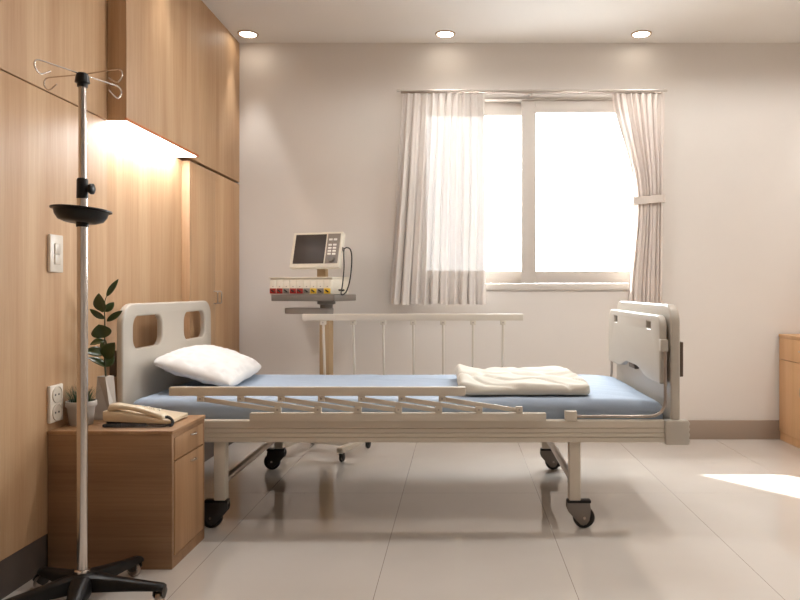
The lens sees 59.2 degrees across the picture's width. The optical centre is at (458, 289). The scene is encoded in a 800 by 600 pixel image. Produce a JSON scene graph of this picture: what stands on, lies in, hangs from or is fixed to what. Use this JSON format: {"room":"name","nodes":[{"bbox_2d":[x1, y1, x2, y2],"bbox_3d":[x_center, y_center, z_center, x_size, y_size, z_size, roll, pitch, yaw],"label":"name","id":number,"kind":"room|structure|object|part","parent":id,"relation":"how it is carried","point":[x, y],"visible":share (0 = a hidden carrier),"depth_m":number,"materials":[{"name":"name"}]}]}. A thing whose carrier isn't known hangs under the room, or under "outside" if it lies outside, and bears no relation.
{"room":"care facility","nodes":[
{"label":"care facility","id":0,"kind":"room"},
{"bbox_2d":[65,399,96,425],"bbox_3d":[-1.278,0.414,2.368,0.097,0.081,0.097,0,0,0],"label":"pot","id":1,"kind":"object","parent":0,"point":[71,405],"depth_m":2.34,"materials":[{"name":"beige ceramic"}]},
{"bbox_2d":[2,439,799,599],"bbox_3d":[0.500,0.953,1.346,4.200,0.100,6.292,0,0,0],"label":"floor","id":2,"kind":"structure","parent":0,"point":[702,519],"depth_m":2.64,"materials":[{"name":"tile"}]},
{"bbox_2d":[4,59,166,599],"bbox_3d":[-1.063,0.141,2.003,0.438,1.523,0.451,0,0,0],"label":"stand","id":3,"kind":"object","parent":2,"relation":"on","point":[79,583],"visible":1,"depth_m":1.99,"materials":[{"name":"silver metal"}]},
{"bbox_2d":[49,204,112,226],"bbox_3d":[-1.079,-0.208,2.000,0.160,0.057,0.160,0,0,0],"label":"tray","id":4,"kind":"object","parent":3,"relation":"on","point":[82,215],"depth_m":1.95,"materials":[{"name":"black plastic"}]},
{"bbox_3d":[-1.052,-0.289,2.001,0.019,0.030,0.030,0,0,0],"label":"knob","id":5,"kind":"part","parent":3,"relation":"part of","materials":[{"name":"black plastic"}]},
{"bbox_2d":[48,415,204,569],"bbox_3d":[-1.119,0.679,2.405,0.417,0.448,0.294,0,0,0],"label":"base cabinet","id":6,"kind":"object","parent":2,"relation":"on","point":[146,485],"visible":0.91,"depth_m":2.26,"materials":[{"name":"brown wood"}]},
{"bbox_2d":[61,386,103,425],"bbox_3d":[-1.266,0.386,2.372,0.123,0.139,0.150,0,0,0],"label":"potted grass","id":7,"kind":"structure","parent":6,"relation":"on","point":[71,404],"depth_m":2.34,"materials":[{"name":"beige ceramic"}]},
{"bbox_2d":[94,375,115,419],"bbox_3d":[-1.253,0.380,2.482,0.059,0.150,0.059,0,0,-6],"label":"flower vase","id":8,"kind":"object","parent":6,"relation":"on","point":[106,396],"visible":0.74,"depth_m":2.46,"materials":[{"name":"beige ceramic"}]},
{"bbox_2d":[88,279,121,376],"bbox_3d":[-1.248,0.185,2.479,0.129,0.449,0.068,0,0,0],"label":"leafy branch","id":9,"kind":"object","parent":8,"relation":"in","point":[107,350],"visible":0.98,"depth_m":2.47,"materials":[{"name":"green plant"}]},
{"bbox_3d":[-1.254,0.215,2.482,0.012,0.389,0.006,0,0,0],"label":"stem","id":10,"kind":"part","parent":9,"relation":"part of","materials":[{"name":"green"}]},
{"bbox_2d":[102,403,187,427],"bbox_3d":[-1.075,0.419,2.401,0.251,0.071,0.209,0,0,0],"label":"desk telephone","id":11,"kind":"object","parent":6,"relation":"on","point":[116,414],"visible":1,"depth_m":2.36,"materials":[{"name":"beige plastic"}]},
{"bbox_3d":[-1.064,0.440,2.340,0.229,0.029,0.087,0,0,0],"label":"coiled cord","id":12,"kind":"part","parent":11,"relation":"part of","materials":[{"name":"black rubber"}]},
{"bbox_3d":[-0.935,0.519,2.406,0.019,0.074,0.252,0,0,0],"label":"drawer","id":13,"kind":"part","parent":6,"relation":"part of","materials":[{"name":"brown wood"}]},
{"bbox_3d":[-0.935,0.713,2.406,0.019,0.304,0.252,0,0,0],"label":"door","id":14,"kind":"part","parent":6,"relation":"part of","materials":[{"name":"brown wood"}]},
{"bbox_2d":[269,232,370,461],"bbox_3d":[-0.789,0.291,3.900,0.501,1.223,0.386,0,0,17],"label":"patient monitor","id":15,"kind":"object","parent":2,"relation":"on","point":[321,251],"visible":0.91,"depth_m":3.85,"materials":[{"name":"beige paint"}]},
{"bbox_3d":[-1.030,0.005,3.875,0.038,0.028,0.003,0,0,17],"label":"colour panel","id":16,"kind":"part","parent":15,"relation":"part of","materials":[{"name":"red plastic"}]},
{"bbox_3d":[-0.991,0.005,3.863,0.038,0.029,0.003,0,0,17],"label":"colour panel","id":17,"kind":"part","parent":15,"relation":"part of","materials":[{"name":"red plastic"}]},
{"bbox_3d":[-0.951,0.005,3.851,0.038,0.028,0.003,0,0,17],"label":"colour panel","id":18,"kind":"part","parent":15,"relation":"part of","materials":[{"name":"grey plastic"}]},
{"bbox_3d":[-0.911,0.005,3.838,0.038,0.028,0.003,0,0,17],"label":"colour panel","id":19,"kind":"part","parent":15,"relation":"part of","materials":[{"name":"red plastic"}]},
{"bbox_3d":[-0.871,0.005,3.826,0.038,0.028,0.003,0,0,17],"label":"colour panel","id":20,"kind":"part","parent":15,"relation":"part of","materials":[{"name":"red plastic"}]},
{"bbox_3d":[-0.831,0.005,3.814,0.038,0.029,0.003,0,0,17],"label":"colour panel","id":21,"kind":"part","parent":15,"relation":"part of","materials":[{"name":"grey plastic"}]},
{"bbox_3d":[-0.837,0.117,3.911,0.286,0.033,0.110,0,0,17],"label":"swivel arm","id":22,"kind":"part","parent":15,"relation":"part of","materials":[{"name":"grey plastic"}]},
{"bbox_2d":[271,294,355,300],"bbox_3d":[-0.814,0.043,3.941,0.386,0.036,0.270,0,0,17],"label":"tray","id":23,"kind":"object","parent":15,"relation":"on","point":[276,297],"depth_m":3.83,"materials":[{"name":"grey plastic"}]},
{"bbox_3d":[-0.791,0.005,3.802,0.038,0.029,0.003,0,0,17],"label":"colour panel","id":24,"kind":"part","parent":15,"relation":"part of","materials":[{"name":"yellow plastic"}]},
{"bbox_3d":[-0.751,0.005,3.790,0.038,0.028,0.003,0,0,17],"label":"colour panel","id":25,"kind":"part","parent":15,"relation":"part of","materials":[{"name":"grey plastic"}]},
{"bbox_3d":[-0.711,0.005,3.777,0.038,0.028,0.003,0,0,17],"label":"colour panel","id":26,"kind":"part","parent":15,"relation":"part of","materials":[{"name":"orange"}]},
{"bbox_3d":[-0.690,-0.228,3.828,0.076,0.165,0.048,0,0,17],"label":"control panel","id":27,"kind":"part","parent":15,"relation":"part of","materials":[{"name":"brown plastic"}]},
{"bbox_2d":[109,301,689,527],"bbox_3d":[-0.232,0.478,3.098,2.196,0.850,0.979,0,0,0],"label":"hospital bed","id":28,"kind":"object","parent":2,"relation":"on","point":[646,348],"visible":0.83,"depth_m":2.63,"materials":[{"name":"beige paint"}]},
{"bbox_3d":[-1.281,0.328,3.112,0.026,0.550,0.945,0,0,0],"label":"headboard","id":29,"kind":"part","parent":28,"relation":"part of","materials":[{"name":"beige plastic"}]},
{"bbox_3d":[-0.904,0.682,2.662,0.043,0.225,0.043,0,0,0],"label":"leg","id":30,"kind":"part","parent":28,"relation":"part of","materials":[{"name":"beige paint"}]},
{"bbox_3d":[-0.904,0.682,3.525,0.043,0.225,0.043,0,0,0],"label":"leg","id":31,"kind":"part","parent":28,"relation":"part of","materials":[{"name":"beige paint"}]},
{"bbox_3d":[-0.528,0.379,2.618,1.105,0.033,0.020,0,0,0],"label":"rail","id":32,"kind":"part","parent":28,"relation":"part of","materials":[{"name":"beige paint"}]},
{"bbox_2d":[134,374,662,418],"bbox_3d":[-0.236,0.472,3.081,2.044,0.115,0.827,0,0,0],"label":"mattress","id":33,"kind":"object","parent":28,"relation":"on","point":[608,395],"visible":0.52,"depth_m":2.70,"materials":[{"name":"blue fabric"}]},
{"bbox_2d":[154,345,260,385],"bbox_3d":[-1.099,0.331,3.131,0.322,0.160,0.665,0,0,-5],"label":"pillow","id":34,"kind":"object","parent":33,"relation":"on","point":[205,364],"visible":0.98,"depth_m":2.89,"materials":[{"name":"white fabric"}]},
{"bbox_2d":[455,364,589,394],"bbox_3d":[0.252,0.378,3.030,0.541,0.070,0.634,0,0,0],"label":"blanket","id":35,"kind":"object","parent":33,"relation":"on","point":[546,380],"visible":0.94,"depth_m":2.81,"materials":[{"name":"beige fabric"}]},
{"bbox_3d":[-0.231,0.137,3.518,1.108,0.033,0.025,0,0,0],"label":"rail","id":36,"kind":"part","parent":28,"relation":"part of","materials":[{"name":"beige paint"}]},
{"bbox_3d":[-0.245,0.531,2.644,2.034,0.083,0.028,0,0,0],"label":"frame rail","id":37,"kind":"part","parent":28,"relation":"part of","materials":[{"name":"beige metal"}]},
{"bbox_3d":[0.438,0.682,3.525,0.043,0.225,0.043,0,0,0],"label":"leg","id":38,"kind":"part","parent":28,"relation":"part of","materials":[{"name":"beige paint"}]},
{"bbox_3d":[0.438,0.682,2.662,0.043,0.225,0.043,0,0,0],"label":"leg","id":39,"kind":"part","parent":28,"relation":"part of","materials":[{"name":"beige paint"}]},
{"bbox_3d":[0.817,0.314,3.098,0.036,0.518,0.915,0,0,0],"label":"footboard","id":40,"kind":"part","parent":28,"relation":"part of","materials":[{"name":"beige plastic"}]},
{"bbox_2d":[779,334,799,447],"bbox_3d":[2.156,0.584,3.613,0.484,0.638,1.230,0,0,0],"label":"base cabinet","id":41,"kind":"object","parent":2,"relation":"on","point":[789,344],"visible":1,"depth_m":4.09,"materials":[{"name":"brown wood"}]},
{"bbox_3d":[1.942,0.351,4.023,0.019,0.128,0.406,0,0,0],"label":"drawer","id":42,"kind":"part","parent":41,"relation":"part of","materials":[{"name":"brown wood"}]},
{"bbox_2d":[202,0,799,42],"bbox_3d":[0.500,-1.547,1.346,4.200,0.100,6.292,0,0,0],"label":"ceiling","id":43,"kind":"structure","parent":0,"point":[275,21],"depth_m":3.90,"materials":[{"name":"white paint"}]},
{"bbox_2d":[237,30,258,37],"bbox_3d":[-1.233,-1.494,4.090,0.120,0.006,0.120,0,0,0],"label":"recessed light","id":44,"kind":"object","parent":43,"relation":"in","point":[243,33],"visible":1,"depth_m":4.09,"materials":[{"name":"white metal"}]},
{"bbox_2d":[435,30,455,37],"bbox_3d":[-0.080,-1.494,4.090,0.120,0.006,0.120,0,0,0],"label":"recessed light","id":45,"kind":"object","parent":43,"relation":"in","point":[442,33],"visible":1,"depth_m":4.08,"materials":[{"name":"beige plastic"}]},
{"bbox_2d":[631,30,651,37],"bbox_3d":[1.065,-1.494,4.090,0.120,0.006,0.120,0,0,0],"label":"recessed light","id":46,"kind":"object","parent":43,"relation":"in","point":[640,33],"visible":1,"depth_m":4.08,"materials":[{"name":"beige"}]},
{"bbox_2d":[235,43,799,419],"bbox_3d":[0.500,-0.297,4.322,4.200,2.400,0.160,0,0,0],"label":"wall","id":47,"kind":"structure","parent":0,"point":[320,123],"depth_m":4.24,"materials":[{"name":"beige paint"}]},
{"bbox_2d":[396,89,666,95],"bbox_3d":[0.432,-1.181,4.194,1.609,0.028,0.095,0,0,0],"label":"curtain rod","id":48,"kind":"object","parent":47,"relation":"attached to","point":[403,91],"visible":0.88,"depth_m":4.15,"materials":[{"name":"beige plastic"}]},
{"bbox_2d":[390,93,485,304],"bbox_3d":[-0.127,-0.539,4.163,0.574,1.255,0.081,0,0,0],"label":"sheer curtain","id":49,"kind":"object","parent":48,"relation":"hanging from","point":[439,244],"visible":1,"depth_m":4.15,"materials":[{"name":"white fabric"}]},
{"bbox_3d":[0.432,-1.185,4.157,1.585,0.012,0.011,0,0,0],"label":"rod","id":50,"kind":"part","parent":48,"relation":"part of","materials":[{"name":"beige plastic"}]},
{"bbox_2d":[612,93,664,302],"bbox_3d":[1.065,-0.539,4.156,0.316,1.255,0.076,0,0,0],"label":"curtain","id":51,"kind":"object","parent":48,"relation":"hanging from","point":[640,117],"visible":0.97,"depth_m":4.15,"materials":[{"name":"beige fabric"}]},
{"bbox_2d":[485,98,634,289],"bbox_3d":[0.435,-0.582,4.285,1.478,1.164,0.113,0,0,0],"label":"window","id":52,"kind":"structure","parent":47,"relation":"in","point":[528,278],"depth_m":4.25,"materials":[{"name":"beige plastic"}]},
{"bbox_3d":[0.102,-0.596,4.313,0.715,1.110,0.038,0,0,0],"label":"sash","id":53,"kind":"part","parent":52,"relation":"part of","materials":[{"name":"beige plastic"}]},
{"bbox_3d":[0.435,-0.018,4.233,1.478,0.035,0.008,0,0,0],"label":"sill","id":54,"kind":"part","parent":52,"relation":"part of","materials":[{"name":"beige plastic"}]},
{"bbox_2d":[688,420,779,438],"bbox_3d":[0.540,0.846,4.236,3.720,0.115,0.012,0,0,0],"label":"baseboard","id":55,"kind":"structure","parent":47,"relation":"attached to","point":[699,429],"depth_m":4.23,"materials":[{"name":"beige"}]},
{"bbox_3d":[-1.500,-0.297,1.321,0.200,2.400,5.842,0,0,0],"label":"wall","id":56,"kind":"structure","parent":0,"visible":0},
{"bbox_2d":[0,70,106,560],"bbox_3d":[-1.363,0.074,0.523,0.065,1.426,4.246,0,0,0],"label":"wall panel","id":57,"kind":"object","parent":56,"relation":"attached to","point":[39,129],"depth_m":2.20,"materials":[{"name":"brown wood"}]},
{"bbox_2d":[0,0,106,119],"bbox_3d":[-1.363,-1.070,0.523,0.065,0.854,4.246,0,0,0],"label":"wall panel","id":58,"kind":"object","parent":56,"relation":"attached to","point":[69,34],"depth_m":2.32,"materials":[{"name":"brown wood"}]},
{"bbox_2d":[47,234,62,272],"bbox_3d":[-1.323,-0.119,2.297,0.014,0.123,0.074,0,0,0],"label":"light switch","id":59,"kind":"object","parent":56,"relation":"attached to","point":[54,242],"visible":1,"depth_m":2.28,"materials":[{"name":"beige plastic"}]},
{"bbox_2d":[47,383,62,423],"bbox_3d":[-1.323,0.371,2.297,0.014,0.121,0.074,0,0,0],"label":"wall socket","id":60,"kind":"object","parent":56,"relation":"attached to","point":[54,397],"visible":1,"depth_m":2.28,"materials":[{"name":"beige plastic"}]},
{"bbox_2d":[0,442,233,599],"bbox_3d":[-1.365,0.846,1.315,0.061,0.114,5.829,0,0,0],"label":"baseboard","id":61,"kind":"structure","parent":56,"relation":"attached to","point":[20,567],"depth_m":2.15,"materials":[{"name":"brown wood"}]},
{"bbox_2d":[107,126,180,402],"bbox_3d":[-1.383,0.073,3.051,0.025,1.428,0.809,0,0,0],"label":"wall panel","id":62,"kind":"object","parent":56,"relation":"attached to","point":[144,181],"depth_m":3.02,"materials":[{"name":"brown wood"}]},
{"bbox_2d":[106,0,198,156],"bbox_3d":[-1.312,-1.069,3.016,0.111,0.854,0.738,0,0,0],"label":"upper cabinet","id":63,"kind":"object","parent":56,"relation":"attached to","point":[154,44],"visible":0.93,"depth_m":2.93,"materials":[{"name":"brown wood"}]},
{"bbox_3d":[-1.316,-0.647,2.650,0.104,0.011,0.006,0,0,0],"label":"trim","id":64,"kind":"part","parent":63,"relation":"part of","materials":[{"name":"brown wood"}]},
{"bbox_3d":[-1.260,-0.647,3.016,0.006,0.011,0.738,0,0,0],"label":"trim","id":65,"kind":"part","parent":63,"relation":"part of","materials":[{"name":"brown wood"}]},
{"bbox_2d":[107,0,238,181],"bbox_3d":[-1.363,-1.075,3.444,0.065,0.844,1.594,0,0,0],"label":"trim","id":66,"kind":"structure","parent":56,"relation":"attached to","point":[218,48],"depth_m":3.85,"materials":[{"name":"brown wood"}]},
{"bbox_2d":[180,159,238,352],"bbox_3d":[-1.350,0.068,3.848,0.090,1.436,0.784,0,0,0],"label":"wardrobe","id":67,"kind":"object","parent":56,"relation":"attached to","point":[209,200],"visible":0.59,"depth_m":3.78,"materials":[{"name":"brown wood"}]},
{"bbox_3d":[-1.361,0.074,3.466,0.062,1.424,0.019,0,0,0],"label":"panel","id":68,"kind":"part","parent":67,"relation":"part of","materials":[{"name":"brown wood"}]},
{"bbox_3d":[-1.341,0.073,3.651,0.021,1.424,0.346,0,0,0],"label":"door","id":69,"kind":"part","parent":67,"relation":"part of","materials":[{"name":"brown wood"}]},
{"bbox_3d":[-1.341,0.073,4.032,0.021,1.424,0.411,0,0,0],"label":"door","id":70,"kind":"part","parent":67,"relation":"part of","materials":[{"name":"brown wood"}]}
]}

